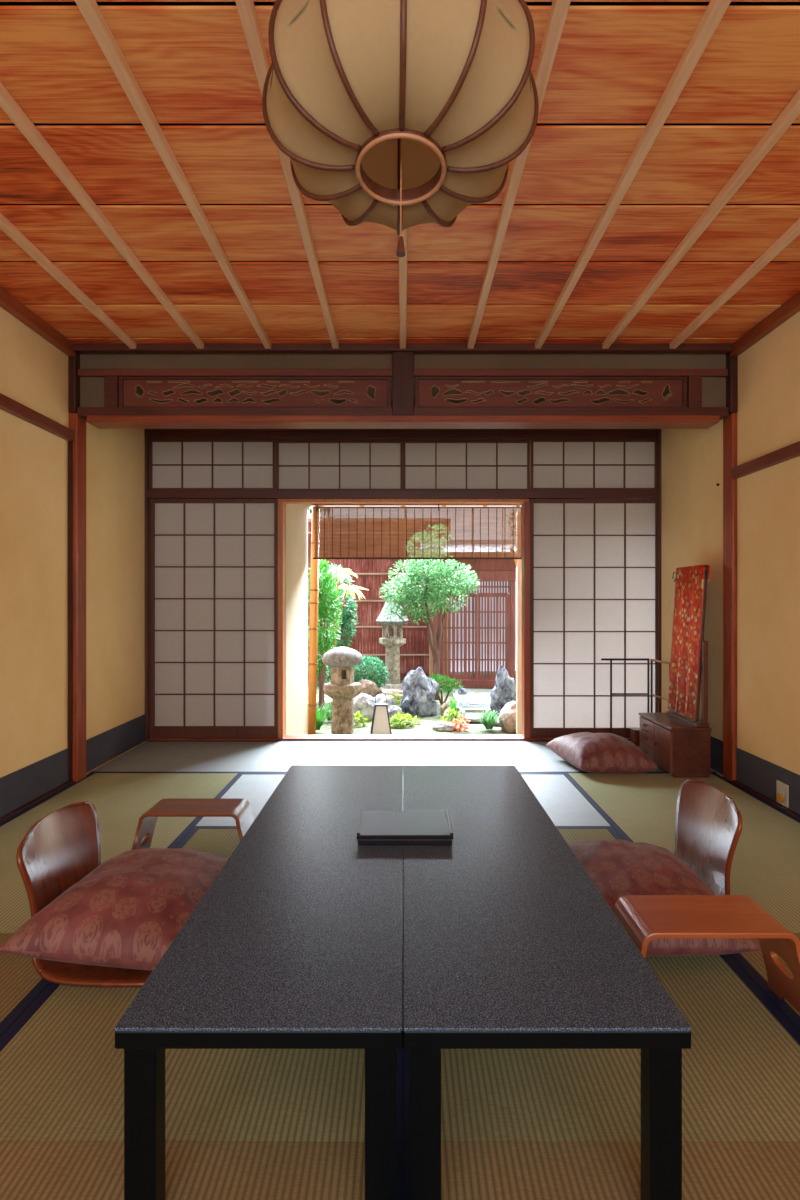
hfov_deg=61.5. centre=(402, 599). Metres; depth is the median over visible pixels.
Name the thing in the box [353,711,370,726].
plant
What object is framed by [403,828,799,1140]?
mat
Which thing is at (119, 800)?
mat
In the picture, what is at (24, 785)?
baseboard
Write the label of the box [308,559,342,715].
evergreen
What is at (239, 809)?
armrest
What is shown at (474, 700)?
stone paving
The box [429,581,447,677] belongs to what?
trunk
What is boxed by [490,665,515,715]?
rock
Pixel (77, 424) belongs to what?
trim
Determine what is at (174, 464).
window
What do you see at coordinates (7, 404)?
trim
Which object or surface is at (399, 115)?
pendant lamp
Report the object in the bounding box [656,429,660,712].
trim
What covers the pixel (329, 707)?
grass tuft
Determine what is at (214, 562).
door
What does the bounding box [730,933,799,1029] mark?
mat
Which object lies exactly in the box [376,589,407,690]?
stone lantern
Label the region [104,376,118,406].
trim
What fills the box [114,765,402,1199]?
table
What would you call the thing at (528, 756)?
mat
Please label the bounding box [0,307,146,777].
wall
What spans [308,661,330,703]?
round shrub
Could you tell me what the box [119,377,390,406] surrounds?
transom panel
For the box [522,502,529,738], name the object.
trim
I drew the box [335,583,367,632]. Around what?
palm tree
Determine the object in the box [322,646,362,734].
stone lantern
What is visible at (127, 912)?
floor cushion
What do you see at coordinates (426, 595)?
tree
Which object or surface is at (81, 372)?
trim
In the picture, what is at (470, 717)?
stepping stone
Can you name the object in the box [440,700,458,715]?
rock
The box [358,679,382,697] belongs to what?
rock
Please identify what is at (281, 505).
trim
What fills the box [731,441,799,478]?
trim
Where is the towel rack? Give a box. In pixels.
[601,658,669,739]
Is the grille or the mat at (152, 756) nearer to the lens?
the mat at (152, 756)
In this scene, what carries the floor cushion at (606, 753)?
on the mat at (528, 756)
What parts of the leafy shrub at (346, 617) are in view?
stem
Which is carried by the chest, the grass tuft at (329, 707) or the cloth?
the cloth
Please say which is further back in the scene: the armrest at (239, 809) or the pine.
the pine
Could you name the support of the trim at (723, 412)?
attached to the wall at (91, 388)
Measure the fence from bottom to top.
2.800 m
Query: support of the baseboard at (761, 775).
attached to the wall at (768, 414)
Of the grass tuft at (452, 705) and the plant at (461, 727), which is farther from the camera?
the grass tuft at (452, 705)
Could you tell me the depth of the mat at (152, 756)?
4.42 m
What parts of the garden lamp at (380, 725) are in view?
panel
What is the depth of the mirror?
3.94 m
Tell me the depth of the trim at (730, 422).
3.83 m
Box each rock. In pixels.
[352,693,376,720]
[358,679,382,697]
[374,694,395,708]
[382,689,402,703]
[388,705,401,721]
[399,667,438,716]
[432,721,456,730]
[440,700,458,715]
[443,706,464,722]
[458,688,465,694]
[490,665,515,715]
[499,701,515,733]
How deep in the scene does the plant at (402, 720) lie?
7.39 m
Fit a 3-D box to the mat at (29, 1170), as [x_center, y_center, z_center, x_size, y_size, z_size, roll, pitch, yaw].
[-0.474,1.057,0.315,0.948,0.056,1.929,0,0,0]
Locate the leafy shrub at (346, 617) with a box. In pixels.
[324,563,360,648]
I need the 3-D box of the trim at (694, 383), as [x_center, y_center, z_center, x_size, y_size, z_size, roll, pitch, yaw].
[1.663,-1.185,3.855,0.075,0.181,0.070,0,0,0]
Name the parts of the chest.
drawer, drawer, drawer, door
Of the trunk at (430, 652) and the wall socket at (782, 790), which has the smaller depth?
the wall socket at (782, 790)
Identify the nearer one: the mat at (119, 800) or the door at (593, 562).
the mat at (119, 800)
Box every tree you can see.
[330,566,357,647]
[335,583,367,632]
[379,528,479,699]
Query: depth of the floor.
7.34 m
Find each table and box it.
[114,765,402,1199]
[403,765,691,1199]
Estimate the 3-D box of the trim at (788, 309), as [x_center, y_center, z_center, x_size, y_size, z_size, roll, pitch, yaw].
[1.867,-1.407,0.905,0.045,0.065,5.770,0,0,0]
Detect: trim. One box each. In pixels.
[0,286,75,355]
[0,393,74,441]
[0,780,73,822]
[68,352,79,412]
[68,441,72,780]
[69,413,85,781]
[74,343,731,352]
[77,407,728,420]
[78,369,727,379]
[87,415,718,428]
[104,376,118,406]
[145,429,149,740]
[147,490,658,498]
[148,430,657,439]
[148,735,629,739]
[278,499,528,503]
[278,502,284,738]
[308,504,521,505]
[392,352,413,414]
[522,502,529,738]
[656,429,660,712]
[687,376,701,406]
[723,413,736,781]
[726,352,737,414]
[730,291,799,355]
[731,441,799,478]
[732,780,799,818]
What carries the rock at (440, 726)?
on the floor
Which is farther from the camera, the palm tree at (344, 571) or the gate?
the gate
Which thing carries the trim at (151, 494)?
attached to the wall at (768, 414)
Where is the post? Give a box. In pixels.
[512,512,521,734]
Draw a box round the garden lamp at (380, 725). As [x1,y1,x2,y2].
[369,694,392,734]
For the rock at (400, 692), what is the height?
0.201 m
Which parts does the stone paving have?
pebble frame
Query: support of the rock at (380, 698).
on the floor
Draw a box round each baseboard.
[0,714,144,816]
[711,736,799,813]
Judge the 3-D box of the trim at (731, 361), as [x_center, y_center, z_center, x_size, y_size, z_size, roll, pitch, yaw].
[1.873,-1.250,3.847,0.045,0.380,0.106,0,0,0]
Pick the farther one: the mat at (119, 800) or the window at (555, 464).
the window at (555, 464)
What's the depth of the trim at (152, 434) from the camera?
4.93 m
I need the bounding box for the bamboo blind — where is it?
[313,504,521,558]
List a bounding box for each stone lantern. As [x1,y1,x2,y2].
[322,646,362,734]
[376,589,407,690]
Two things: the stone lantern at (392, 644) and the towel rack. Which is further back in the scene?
the stone lantern at (392, 644)
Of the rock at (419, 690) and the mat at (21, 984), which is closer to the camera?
the mat at (21, 984)
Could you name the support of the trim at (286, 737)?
attached to the wall at (33, 372)
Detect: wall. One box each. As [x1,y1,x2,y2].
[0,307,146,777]
[80,353,725,406]
[150,401,655,429]
[285,504,307,734]
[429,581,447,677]
[661,311,799,776]
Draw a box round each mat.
[0,773,242,932]
[0,828,402,1140]
[0,933,50,1036]
[0,1141,402,1199]
[90,740,402,772]
[193,773,612,828]
[403,740,715,772]
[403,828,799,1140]
[403,1141,799,1199]
[563,773,799,932]
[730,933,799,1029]
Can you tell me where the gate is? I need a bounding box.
[430,559,515,687]
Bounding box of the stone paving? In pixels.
[450,689,491,712]
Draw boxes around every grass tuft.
[316,705,331,729]
[318,702,331,720]
[447,697,460,720]
[473,709,503,728]
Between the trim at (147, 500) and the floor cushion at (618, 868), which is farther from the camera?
the trim at (147, 500)
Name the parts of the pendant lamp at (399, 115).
pull cord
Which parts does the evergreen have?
stem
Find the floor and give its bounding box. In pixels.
[308,671,516,734]
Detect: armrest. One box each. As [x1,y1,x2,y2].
[131,798,253,849]
[614,895,799,1012]
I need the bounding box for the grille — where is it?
[438,581,509,592]
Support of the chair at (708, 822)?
on the mat at (741, 1066)
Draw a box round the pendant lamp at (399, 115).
[262,0,538,256]
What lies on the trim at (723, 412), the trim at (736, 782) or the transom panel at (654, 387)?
the transom panel at (654, 387)
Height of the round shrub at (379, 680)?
0.618 m
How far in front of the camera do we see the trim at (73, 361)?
3.79 m
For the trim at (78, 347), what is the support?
attached to the wall at (91, 388)
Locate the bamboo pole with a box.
[308,509,319,734]
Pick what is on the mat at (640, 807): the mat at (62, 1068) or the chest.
the chest
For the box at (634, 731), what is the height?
0.114 m
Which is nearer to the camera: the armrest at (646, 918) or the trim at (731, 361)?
the armrest at (646, 918)
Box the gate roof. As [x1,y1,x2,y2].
[420,544,515,553]
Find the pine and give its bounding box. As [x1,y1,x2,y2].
[427,674,462,704]
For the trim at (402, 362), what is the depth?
3.80 m
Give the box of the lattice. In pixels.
[451,581,515,671]
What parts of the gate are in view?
gate door, gate door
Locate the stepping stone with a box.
[464,714,482,721]
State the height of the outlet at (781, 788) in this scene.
0.070 m
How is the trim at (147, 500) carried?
attached to the wall at (33, 372)
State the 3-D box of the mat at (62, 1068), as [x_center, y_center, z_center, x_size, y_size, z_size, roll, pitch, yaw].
[-0.474,1.057,2.155,0.948,0.056,1.749,0,0,0]
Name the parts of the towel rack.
post, rail, rail, post, post, rail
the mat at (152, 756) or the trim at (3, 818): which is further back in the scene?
the mat at (152, 756)
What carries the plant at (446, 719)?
on the floor
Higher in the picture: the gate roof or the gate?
the gate roof
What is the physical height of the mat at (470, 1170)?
0.056 m
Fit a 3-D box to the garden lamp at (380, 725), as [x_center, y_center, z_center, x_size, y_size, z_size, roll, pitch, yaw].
[-0.229,1.181,7.000,0.250,0.481,0.250,0,0,-3]
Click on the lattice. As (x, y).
(479, 581)
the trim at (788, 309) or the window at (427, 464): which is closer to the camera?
the trim at (788, 309)
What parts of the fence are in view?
cap rail, post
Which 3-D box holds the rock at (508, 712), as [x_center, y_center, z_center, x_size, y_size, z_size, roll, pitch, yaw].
[1.215,1.243,7.198,0.366,0.333,0.412,0,0,0]
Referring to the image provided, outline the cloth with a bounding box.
[668,565,709,718]
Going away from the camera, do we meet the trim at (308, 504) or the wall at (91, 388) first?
the wall at (91, 388)
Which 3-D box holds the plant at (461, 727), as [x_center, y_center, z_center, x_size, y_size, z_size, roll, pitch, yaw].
[0.581,1.347,7.225,0.308,0.232,0.232,0,0,38]
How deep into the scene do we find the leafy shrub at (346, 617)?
9.10 m
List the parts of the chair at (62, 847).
backrest, seat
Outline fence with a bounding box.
[308,518,450,679]
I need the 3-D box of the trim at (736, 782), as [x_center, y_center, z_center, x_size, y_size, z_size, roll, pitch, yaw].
[1.872,1.049,0.910,0.024,0.062,5.780,0,0,0]
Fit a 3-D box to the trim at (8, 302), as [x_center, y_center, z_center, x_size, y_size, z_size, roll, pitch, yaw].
[-1.867,-1.407,0.905,0.045,0.065,5.770,0,0,0]
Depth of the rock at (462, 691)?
9.71 m
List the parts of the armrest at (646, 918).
leg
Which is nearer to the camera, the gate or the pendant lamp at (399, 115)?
the pendant lamp at (399, 115)
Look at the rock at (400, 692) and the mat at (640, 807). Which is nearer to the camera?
the mat at (640, 807)
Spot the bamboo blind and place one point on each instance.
(405, 532)
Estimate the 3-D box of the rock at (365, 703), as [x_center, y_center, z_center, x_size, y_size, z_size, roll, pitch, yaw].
[-0.464,1.248,7.892,0.332,0.324,0.316,0,0,16]
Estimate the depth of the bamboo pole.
6.62 m
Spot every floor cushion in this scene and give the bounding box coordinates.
[0,848,227,970]
[546,732,657,773]
[569,839,760,956]
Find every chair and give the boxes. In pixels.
[16,801,151,986]
[674,779,742,894]
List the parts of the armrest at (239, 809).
leg, leg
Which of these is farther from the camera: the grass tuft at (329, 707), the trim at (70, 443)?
the grass tuft at (329, 707)
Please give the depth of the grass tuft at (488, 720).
7.17 m
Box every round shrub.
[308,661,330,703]
[354,655,389,687]
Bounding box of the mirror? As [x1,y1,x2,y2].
[666,567,708,726]
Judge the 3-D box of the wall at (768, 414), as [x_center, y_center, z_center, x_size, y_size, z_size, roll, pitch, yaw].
[1.960,-0.253,1.530,0.140,2.675,7.260,0,0,0]
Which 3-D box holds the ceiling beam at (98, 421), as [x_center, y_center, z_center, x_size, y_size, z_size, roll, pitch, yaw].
[0.000,-1.025,3.875,3.580,0.040,0.150,0,0,0]
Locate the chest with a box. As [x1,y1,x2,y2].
[639,567,711,777]
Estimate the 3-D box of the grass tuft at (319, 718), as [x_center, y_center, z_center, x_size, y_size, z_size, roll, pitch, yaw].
[-0.938,1.246,7.146,0.408,0.269,0.470,0,0,15]
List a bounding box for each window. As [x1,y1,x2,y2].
[149,439,275,489]
[276,440,402,489]
[403,440,529,489]
[530,439,656,489]
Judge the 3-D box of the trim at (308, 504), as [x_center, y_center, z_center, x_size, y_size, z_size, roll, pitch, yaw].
[0.350,-0.925,6.420,2.700,0.048,0.050,0,0,0]
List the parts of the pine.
stem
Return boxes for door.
[150,499,277,737]
[529,499,656,737]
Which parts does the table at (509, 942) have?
leg, leg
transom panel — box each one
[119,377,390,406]
[415,377,686,406]
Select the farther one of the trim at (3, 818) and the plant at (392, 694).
the plant at (392, 694)
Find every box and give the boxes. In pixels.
[357,809,452,844]
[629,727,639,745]
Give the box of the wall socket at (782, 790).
[776,780,788,807]
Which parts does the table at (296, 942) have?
leg, leg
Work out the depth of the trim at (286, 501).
4.95 m
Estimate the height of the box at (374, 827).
0.036 m
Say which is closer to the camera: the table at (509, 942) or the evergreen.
the table at (509, 942)
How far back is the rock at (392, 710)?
7.69 m
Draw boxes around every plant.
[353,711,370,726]
[386,692,401,706]
[390,711,421,728]
[439,707,462,724]
[450,716,469,731]
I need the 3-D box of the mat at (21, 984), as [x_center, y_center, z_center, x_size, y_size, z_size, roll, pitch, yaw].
[-1.406,1.057,1.137,0.911,0.056,1.884,0,0,0]
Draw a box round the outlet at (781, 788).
[779,786,783,795]
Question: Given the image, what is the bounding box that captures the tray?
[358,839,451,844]
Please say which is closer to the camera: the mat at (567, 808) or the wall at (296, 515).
the mat at (567, 808)
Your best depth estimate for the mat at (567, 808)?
3.51 m
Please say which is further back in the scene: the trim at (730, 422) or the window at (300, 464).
the window at (300, 464)
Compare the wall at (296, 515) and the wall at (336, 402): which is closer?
the wall at (336, 402)
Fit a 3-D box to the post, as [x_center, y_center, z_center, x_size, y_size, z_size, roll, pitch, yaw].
[1.165,0.235,6.900,0.162,2.290,0.080,0,0,0]

